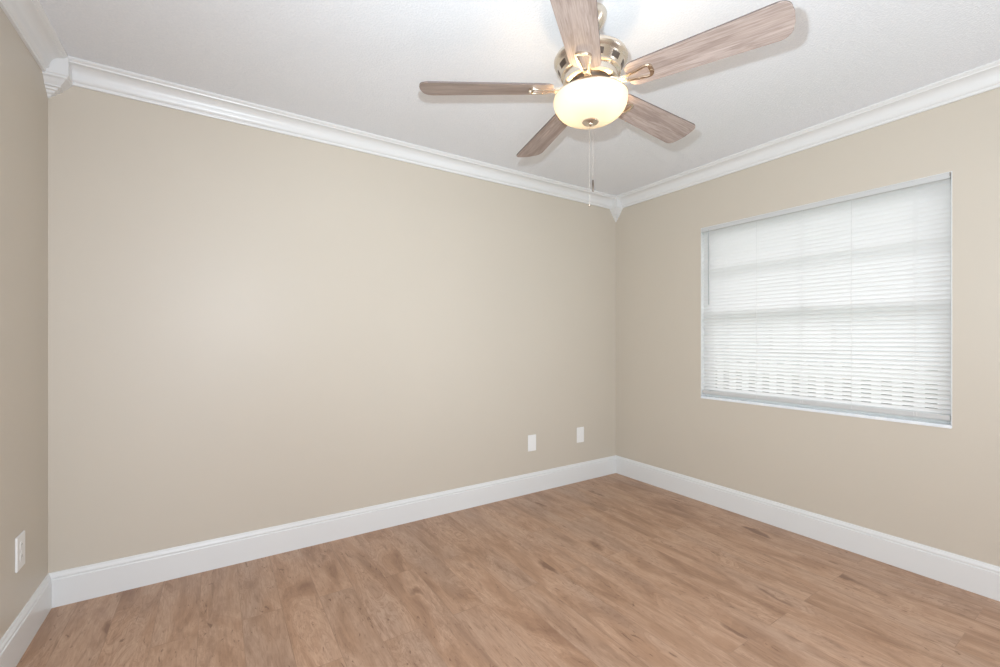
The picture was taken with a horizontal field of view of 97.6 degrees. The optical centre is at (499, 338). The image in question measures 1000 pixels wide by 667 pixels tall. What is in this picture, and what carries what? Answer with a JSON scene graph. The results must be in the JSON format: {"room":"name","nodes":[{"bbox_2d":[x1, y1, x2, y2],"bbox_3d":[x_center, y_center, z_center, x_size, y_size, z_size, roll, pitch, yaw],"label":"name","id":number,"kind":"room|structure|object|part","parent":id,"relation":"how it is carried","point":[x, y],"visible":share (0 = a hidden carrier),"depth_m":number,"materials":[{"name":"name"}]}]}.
{"room":"empty bedroom","nodes":[
{"label":"empty bedroom","id":0,"kind":"room"},
{"bbox_2d":[0,7,47,639],"bbox_3d":[-1.052,-0.025,0.375,0.120,2.410,3.614,0,0,-33],"label":"wall","id":1,"kind":"structure","parent":0,"point":[23,94],"depth_m":1.66,"materials":[{"name":"paint"}]},
{"bbox_2d":[15,530,24,572],"bbox_3d":[-1.798,0.796,1.643,0.008,0.130,0.084,0,0,-33],"label":"outlet","id":2,"kind":"object","parent":1,"relation":"attached to","point":[20,539],"visible":1,"depth_m":1.63,"materials":[{"name":"white plastic"}]},
{"bbox_2d":[0,573,51,666],"bbox_3d":[-0.995,1.105,0.412,0.014,0.151,3.614,0,0,-33],"label":"baseboard","id":3,"kind":"structure","parent":1,"relation":"attached to","point":[14,643],"depth_m":1.67,"materials":[{"name":"white paint"}]},
{"bbox_2d":[0,0,67,71],"bbox_3d":[-0.968,-1.183,0.430,0.080,0.093,3.614,0,0,-33],"label":"trim","id":4,"kind":"structure","parent":1,"relation":"attached to","point":[28,18],"depth_m":1.68,"materials":[{"name":"white paint"}]},
{"bbox_2d":[48,86,615,572],"bbox_3d":[-0.512,-0.025,2.951,3.829,2.410,0.120,0,0,-33],"label":"wall","id":5,"kind":"structure","parent":0,"point":[250,328],"depth_m":2.42,"materials":[{"name":"paint"}]},
{"bbox_2d":[42,55,72,97],"bbox_3d":[-1.928,-1.143,1.912,0.082,0.173,0.082,0,0,-33],"label":"trim","id":6,"kind":"structure","parent":5,"relation":"attached to","point":[57,78],"depth_m":1.90,"materials":[{"name":"white paint"}]},
{"bbox_2d":[49,455,615,607],"bbox_3d":[-0.476,1.105,2.895,3.589,0.151,0.014,0,0,-33],"label":"baseboard","id":7,"kind":"structure","parent":5,"relation":"attached to","point":[73,585],"depth_m":2.43,"materials":[{"name":"white paint"}]},
{"bbox_2d":[69,56,615,208],"bbox_3d":[-0.458,-1.183,2.867,3.589,0.093,0.080,0,0,-33],"label":"trim","id":8,"kind":"structure","parent":5,"relation":"attached to","point":[86,74],"depth_m":2.44,"materials":[{"name":"white paint"}]},
{"bbox_2d":[528,434,535,451],"bbox_3d":[0.246,0.799,3.368,0.078,0.124,0.007,0,0,-33],"label":"blank wall plate","id":9,"kind":"object","parent":5,"relation":"attached to","point":[531,438],"visible":1,"depth_m":3.36,"materials":[{"name":"white plastic"}]},
{"bbox_2d":[577,427,583,442],"bbox_3d":[0.669,0.796,3.641,0.080,0.126,0.008,0,0,-33],"label":"outlet","id":10,"kind":"object","parent":5,"relation":"attached to","point":[580,430],"visible":1,"depth_m":3.64,"materials":[{"name":"white plastic"}]},
{"bbox_2d":[610,196,622,221],"bbox_3d":[1.014,-1.131,3.821,0.082,0.199,0.082,0,0,-33],"label":"trim","id":11,"kind":"structure","parent":5,"relation":"attached to","point":[616,208],"depth_m":3.80,"materials":[{"name":"white paint"}]},
{"bbox_2d":[16,473,999,666],"bbox_3d":[0.504,1.230,1.385,3.829,0.100,3.854,0,0,-33],"label":"floor","id":12,"kind":"structure","parent":0,"point":[612,570],"depth_m":1.94,"materials":[{"name":"brown wood"}]},
{"bbox_2d":[39,0,999,195],"bbox_3d":[0.504,-1.280,1.385,3.829,0.100,3.854,0,0,-33],"label":"ceiling","id":13,"kind":"structure","parent":0,"point":[361,65],"depth_m":1.94,"materials":[{"name":"paint"}]},
{"bbox_2d":[419,0,795,206],"bbox_3d":[0.371,-0.867,1.689,1.206,0.726,1.240,0,0,-33],"label":"ceiling fan","id":14,"kind":"object","parent":13,"relation":"hanging from","point":[589,64],"visible":1,"depth_m":1.54,"materials":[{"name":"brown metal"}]},
{"bbox_3d":[-0.051,-0.946,1.656,0.502,0.037,0.141,0,0,0],"label":"blade","id":15,"kind":"part","parent":14,"relation":"part of","materials":[{"name":"brown wood"}]},
{"bbox_3d":[0.218,-0.946,2.032,0.141,0.037,0.502,0,0,-18],"label":"blade","id":16,"kind":"part","parent":14,"relation":"part of","materials":[{"name":"brown wood"}]},
{"bbox_3d":[0.224,-0.946,1.284,0.141,0.037,0.502,0,0,18],"label":"blade","id":17,"kind":"part","parent":14,"relation":"part of","materials":[{"name":"brown wood"}]},
{"bbox_3d":[0.339,-0.662,1.659,0.001,0.304,0.001,0,0,-33],"label":"pull chain","id":18,"kind":"part","parent":14,"relation":"part of","materials":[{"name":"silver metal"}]},
{"bbox_3d":[0.342,-0.867,1.659,0.275,0.085,0.275,0,0,-33],"label":"lamp shade","id":19,"kind":"part","parent":14,"relation":"part of","materials":[{"name":"white glass"}]},
{"bbox_3d":[0.659,-0.946,1.892,0.502,0.037,0.141,0,0,-36],"label":"blade","id":20,"kind":"part","parent":14,"relation":"part of","materials":[{"name":"brown wood"}]},
{"bbox_3d":[0.662,-0.946,1.430,0.502,0.037,0.141,0,0,36],"label":"blade","id":21,"kind":"part","parent":14,"relation":"part of","materials":[{"name":"brown wood"}]},
{"bbox_2d":[616,87,999,566],"bbox_3d":[2.081,-0.025,2.408,0.170,2.410,3.614,0,0,-33],"label":"wall","id":22,"kind":"structure","parent":0,"point":[935,487],"depth_m":2.52,"materials":[{"name":"paint"}]},
{"bbox_2d":[616,455,999,600],"bbox_3d":[2.003,1.105,2.358,0.014,0.151,3.614,0,0,-33],"label":"baseboard","id":23,"kind":"structure","parent":22,"relation":"attached to","point":[972,575],"depth_m":2.48,"materials":[{"name":"white paint"}]},
{"bbox_2d":[617,59,999,207],"bbox_3d":[1.976,-1.183,2.340,0.080,0.093,3.614,0,0,-33],"label":"trim","id":24,"kind":"structure","parent":22,"relation":"attached to","point":[984,78],"depth_m":2.45,"materials":[{"name":"white paint"}]},
{"bbox_2d":[701,171,951,428],"bbox_3d":[1.869,-0.188,2.683,0.126,1.240,1.301,0,0,-33],"label":"window","id":25,"kind":"structure","parent":22,"relation":"in","point":[836,411],"depth_m":2.54,"materials":[{"name":"plastic"}]},
{"bbox_2d":[701,172,950,420],"bbox_3d":[1.830,-0.204,2.658,0.041,1.201,1.289,0,0,-33],"label":"window blind","id":26,"kind":"object","parent":25,"relation":"attached to","point":[814,257],"visible":1,"depth_m":2.50,"materials":[{"name":"plastic"}]},
{"bbox_3d":[1.682,-0.194,2.873,0.002,1.168,0.002,0,0,-33],"label":"lift cord","id":27,"kind":"part","parent":26,"relation":"part of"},
{"bbox_3d":[1.837,-0.194,2.660,0.027,1.168,0.013,0,0,-33],"label":"ladder cord","id":28,"kind":"part","parent":26,"relation":"part of","materials":[{"name":"white fabric"}]},
{"bbox_3d":[1.836,0.383,2.662,0.025,0.026,1.285,0,0,-33],"label":"rail","id":29,"kind":"part","parent":26,"relation":"part of","materials":[{"name":"plastic"}]},
{"bbox_3d":[1.960,-0.194,2.444,0.002,1.168,0.002,0,0,-33],"label":"lift cord","id":30,"kind":"part","parent":26,"relation":"part of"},
{"bbox_3d":[1.869,0.424,2.683,0.126,0.016,1.301,0,0,-33],"label":"sill","id":31,"kind":"part","parent":25,"relation":"part of","materials":[{"name":"stone"}]},
{"bbox_3d":[1.888,0.097,2.696,0.024,0.602,1.257,0,0,-33],"label":"sash","id":32,"kind":"part","parent":25,"relation":"part of","materials":[{"name":"plastic"}]},
{"label":"outside","id":33,"kind":"structure","parent":0,"visible":0},
{"bbox_3d":[10.594,1.430,10.451,22.849,0.100,34.000,0,0,-33],"label":"ground","id":34,"kind":"structure","parent":33,"visible":0},
{"bbox_2d":[716,362,937,408],"bbox_3d":[3.933,0.835,5.530,0.640,1.090,6.627,0,0,-33],"label":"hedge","id":35,"kind":"object","parent":34,"relation":"on","point":[749,362],"visible":0.02,"depth_m":4.98,"materials":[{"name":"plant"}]},
{"bbox_2d":[716,309,939,369],"bbox_3d":[9.136,0.270,9.803,4.600,2.220,12.100,0,0,-33],"label":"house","id":36,"kind":"structure","parent":34,"relation":"on","point":[925,309],"depth_m":9.09,"materials":[{"name":"white"}]},
{"bbox_3d":[6.731,-0.110,9.798,0.020,0.760,1.170,0,0,-33],"label":"pane","id":37,"kind":"part","parent":36,"relation":"part of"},
{"bbox_2d":[716,360,939,408],"bbox_3d":[3.270,0.782,5.102,0.060,1.115,6.200,0,0,-33],"label":"picket fence","id":38,"kind":"object","parent":34,"relation":"on","point":[788,360],"visible":0.02,"depth_m":4.64,"materials":[{"name":"white"}]},
{"bbox_3d":[3.280,0.350,5.109,0.035,0.060,6.200,0,0,-33],"label":"rail","id":39,"kind":"part","parent":38,"relation":"part of","materials":[{"name":"white"}]}
]}

